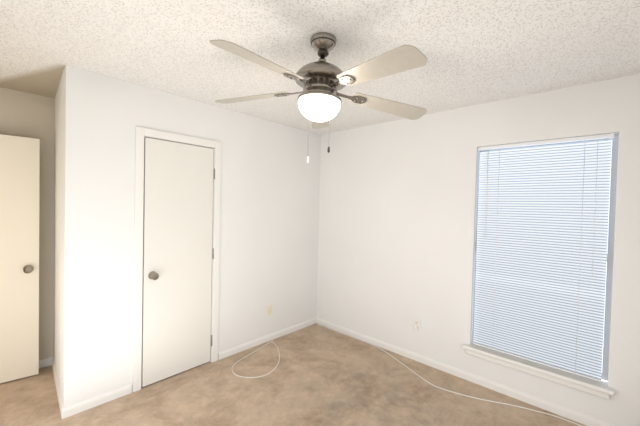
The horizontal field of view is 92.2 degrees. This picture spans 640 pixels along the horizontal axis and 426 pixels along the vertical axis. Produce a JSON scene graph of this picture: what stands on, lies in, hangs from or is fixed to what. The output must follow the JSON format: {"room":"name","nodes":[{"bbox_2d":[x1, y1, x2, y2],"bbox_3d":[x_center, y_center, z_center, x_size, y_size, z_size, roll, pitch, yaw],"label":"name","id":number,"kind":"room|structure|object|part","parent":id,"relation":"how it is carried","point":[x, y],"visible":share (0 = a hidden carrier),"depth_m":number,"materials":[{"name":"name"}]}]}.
{"room":"empty bedroom","nodes":[
{"label":"empty bedroom","id":0,"kind":"room"},
{"bbox_2d":[0,87,54,359],"bbox_3d":[-2.766,0.181,2.539,0.120,2.440,1.105,2,2,43],"label":"wall","id":1,"kind":"structure","parent":0,"point":[25,114],"depth_m":2.76,"materials":[{"name":"paint"}]},
{"bbox_2d":[0,134,39,382],"bbox_3d":[-2.685,0.377,2.402,0.735,2.011,0.036,0,2,-41],"label":"entry door","id":2,"kind":"structure","parent":1,"relation":"in","point":[19,237],"depth_m":2.55,"materials":[{"name":"white paint"}]},
{"bbox_2d":[23,265,33,272],"bbox_3d":[-2.458,0.467,2.600,0.066,0.066,0.174,0,2,-41],"label":"door knob","id":3,"kind":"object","parent":2,"relation":"attached to","point":[28,268],"depth_m":2.54,"materials":[{"name":"silver metal"}]},
{"bbox_2d":[39,357,52,367],"bbox_3d":[-2.746,1.363,2.519,0.013,0.080,0.865,2,2,43],"label":"baseboard","id":4,"kind":"structure","parent":1,"relation":"attached to","point":[45,362],"depth_m":2.79,"materials":[{"name":"white paint"}]},
{"bbox_2d":[53,72,62,396],"bbox_3d":[-2.093,0.197,2.551,0.850,2.440,0.170,2,2,43],"label":"wall","id":5,"kind":"structure","parent":0,"point":[58,168],"depth_m":2.45,"materials":[{"name":"paint"}]},
{"bbox_2d":[52,357,63,412],"bbox_3d":[-2.123,1.378,2.486,0.970,0.080,0.063,2,2,43],"label":"baseboard return","id":6,"kind":"object","parent":5,"relation":"attached to","point":[57,386],"visible":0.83,"depth_m":2.43,"materials":[{"name":"white paint"}]},
{"bbox_2d":[61,65,320,407],"bbox_3d":[-0.929,0.213,3.090,0.120,2.440,2.545,2,2,43],"label":"wall","id":7,"kind":"structure","parent":0,"point":[269,205],"depth_m":2.48,"materials":[{"name":"paint"}]},
{"bbox_2d":[61,384,131,418],"bbox_3d":[-1.639,1.394,2.285,0.013,0.080,0.428,2,2,43],"label":"baseboard","id":8,"kind":"structure","parent":7,"relation":"attached to","point":[76,408],"depth_m":2.27,"materials":[{"name":"white paint"}]},
{"bbox_2d":[133,127,220,391],"bbox_3d":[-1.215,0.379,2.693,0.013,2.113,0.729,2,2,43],"label":"door frame","id":9,"kind":"structure","parent":7,"relation":"attached to","point":[141,133],"depth_m":2.47,"materials":[{"name":"white paint"}]},
{"bbox_2d":[141,137,213,386],"bbox_3d":[-1.203,0.405,2.683,0.104,2.014,0.589,2,2,42],"label":"closet door","id":10,"kind":"structure","parent":7,"relation":"in","point":[177,252],"depth_m":2.66,"materials":[{"name":"white paint"}]},
{"bbox_3d":[-1.346,0.511,2.501,0.069,0.066,0.066,2,2,42],"label":"knob","id":11,"kind":"part","parent":10,"relation":"part of","materials":[{"name":"silver metal"}]},
{"bbox_2d":[218,317,316,359],"bbox_3d":[-0.513,1.395,3.494,0.013,0.080,1.385,2,2,43],"label":"baseboard","id":12,"kind":"structure","parent":7,"relation":"attached to","point":[247,345],"depth_m":3.38,"materials":[{"name":"white paint"}]},
{"bbox_2d":[266,304,271,315],"bbox_3d":[-0.564,1.079,3.428,0.009,0.116,0.072,2,2,43],"label":"electrical outlet","id":13,"kind":"object","parent":7,"relation":"attached to","point":[269,310],"visible":1,"depth_m":3.42,"materials":[{"name":"beige plastic"}]},
{"bbox_2d":[0,323,585,425],"bbox_3d":[-0.772,1.514,1.594,4.410,0.112,4.840,2,2,43],"label":"floor","id":14,"kind":"structure","parent":0,"point":[318,375],"depth_m":2.44,"materials":[{"name":"carpet"}]},
{"bbox_2d":[232,340,279,377],"bbox_3d":[-0.566,1.428,3.015,0.516,0.006,0.675,2,2,43],"label":"cable loop","id":15,"kind":"object","parent":14,"relation":"on","point":[253,352],"visible":1,"depth_m":2.91,"materials":[{"name":"white plastic"}]},
{"bbox_2d":[317,324,581,425],"bbox_3d":[0.993,1.469,2.805,3.040,0.007,0.293,2,2,43],"label":"cable","id":16,"kind":"object","parent":14,"relation":"on","point":[455,392],"visible":1,"depth_m":2.52,"materials":[{"name":"white plastic"}]},
{"bbox_2d":[0,0,639,134],"bbox_3d":[-0.712,-1.019,1.540,4.410,0.100,4.840,2,2,43],"label":"ceiling","id":17,"kind":"structure","parent":0,"point":[476,52],"depth_m":1.77,"materials":[{"name":"white paint"}]},
{"bbox_2d":[209,32,426,162],"bbox_3d":[-0.012,-0.614,1.659,1.273,0.682,1.254,2,2,43],"label":"ceiling fan","id":18,"kind":"object","parent":17,"relation":"hanging from","point":[321,81],"visible":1,"depth_m":1.60,"materials":[{"name":"beige wood"}]},
{"bbox_3d":[-0.406,-0.683,1.829,0.462,0.060,0.278,5,2,43],"label":"blade","id":19,"kind":"part","parent":18,"relation":"part of","materials":[{"name":"beige wood"}]},
{"bbox_3d":[-0.248,-0.662,1.349,0.159,0.060,0.479,5,2,43],"label":"blade","id":20,"kind":"part","parent":18,"relation":"part of","materials":[{"name":"beige wood"}]},
{"bbox_3d":[-0.006,-0.561,1.699,0.232,0.109,0.232,5,2,43],"label":"globe","id":21,"kind":"part","parent":18,"relation":"part of","materials":[{"name":"white glass"}]},
{"bbox_3d":[0.005,-0.661,2.125,0.378,0.060,0.405,5,2,43],"label":"blade","id":22,"kind":"part","parent":18,"relation":"part of","materials":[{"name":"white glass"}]},
{"bbox_3d":[0.007,-0.751,1.695,0.290,0.146,0.290,5,2,43],"label":"motor","id":23,"kind":"part","parent":18,"relation":"part of","materials":[{"name":"silver metal"}]},
{"bbox_3d":[0.240,-0.629,1.344,0.476,0.060,0.198,5,2,43],"label":"blade","id":24,"kind":"part","parent":18,"relation":"part of","materials":[{"name":"beige wood"}]},
{"bbox_3d":[0.409,-0.628,1.820,0.313,0.060,0.446,5,2,43],"label":"blade","id":25,"kind":"part","parent":18,"relation":"part of","materials":[{"name":"beige wood"}]},
{"bbox_2d":[317,74,639,425],"bbox_3d":[0.852,0.252,3.280,4.410,2.440,0.160,2,2,43],"label":"wall","id":26,"kind":"structure","parent":0,"point":[398,217],"depth_m":2.88,"materials":[{"name":"paint"}]},
{"bbox_2d":[413,318,420,330],"bbox_3d":[0.954,1.107,3.054,0.072,0.116,0.030,2,2,43],"label":"electrical outlet","id":27,"kind":"object","parent":26,"relation":"attached to","point":[416,324],"visible":1,"depth_m":3.05,"materials":[{"name":"white paint"}]},
{"bbox_2d":[316,318,614,425],"bbox_3d":[1.120,1.447,2.911,3.200,0.080,0.013,2,2,43],"label":"baseboard","id":28,"kind":"structure","parent":26,"relation":"attached to","point":[578,417],"depth_m":2.66,"materials":[{"name":"white paint"}]},
{"bbox_2d":[465,349,609,399],"bbox_3d":[1.633,1.233,2.417,0.934,0.048,0.036,2,2,43],"label":"apron","id":29,"kind":"object","parent":26,"relation":"attached to","point":[556,380],"visible":0.56,"depth_m":2.34,"materials":[{"name":"white paint"}]},
{"bbox_2d":[462,342,614,395],"bbox_3d":[1.653,1.195,2.435,0.976,0.032,0.133,2,2,43],"label":"window sill","id":30,"kind":"structure","parent":26,"relation":"attached to","point":[602,386],"depth_m":2.34,"materials":[{"name":"white paint"}]},
{"bbox_2d":[473,134,618,381],"bbox_3d":[1.730,0.307,2.465,0.892,1.745,0.107,2,2,43],"label":"window blind","id":31,"kind":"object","parent":26,"relation":"in","point":[534,309],"depth_m":2.38,"materials":[{"name":"white plastic"}]},
{"bbox_3d":[1.674,1.169,2.459,0.844,0.012,0.024,2,2,43],"label":"window blind bottom rail","id":32,"kind":"part","parent":31,"relation":"part of","materials":[{"name":"white plastic"}]},
{"bbox_2d":[478,133,613,150],"bbox_3d":[1.715,-0.548,2.423,0.864,0.031,0.032,2,2,43],"label":"brackets","id":33,"kind":"object","parent":31,"relation":"attached to","point":[611,135],"visible":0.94,"depth_m":2.13,"materials":[{"name":"white plastic"}]},
{"bbox_2d":[481,134,608,149],"bbox_3d":[1.715,-0.550,2.423,0.852,0.026,0.026,2,2,43],"label":"blind headrail","id":34,"kind":"object","parent":33,"relation":"attached to","point":[593,137],"visible":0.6,"depth_m":2.37,"materials":[{"name":"white plastic"}]},
{"bbox_2d":[485,150,499,347],"bbox_3d":[1.461,0.302,2.644,0.093,1.703,0.010,2,1,31],"label":"blind cord","id":35,"kind":"object","parent":34,"relation":"hanging from","point":[488,150],"depth_m":2.63,"materials":[{"name":"white fabric"}]},
{"bbox_2d":[575,147,597,372],"bbox_3d":[1.919,0.322,2.219,0.009,1.703,0.076,1,1,-32],"label":"blind cord","id":36,"kind":"object","parent":34,"relation":"hanging from","point":[581,232],"depth_m":2.24,"materials":[{"name":"white plastic"}]},
{"label":"outside","id":37,"kind":"structure","parent":0,"visible":0},
{"bbox_2d":[601,149,611,381],"bbox_3d":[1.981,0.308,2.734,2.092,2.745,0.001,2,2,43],"label":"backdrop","id":38,"kind":"structure","parent":37,"point":[606,263],"depth_m":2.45,"materials":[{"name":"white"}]}
]}

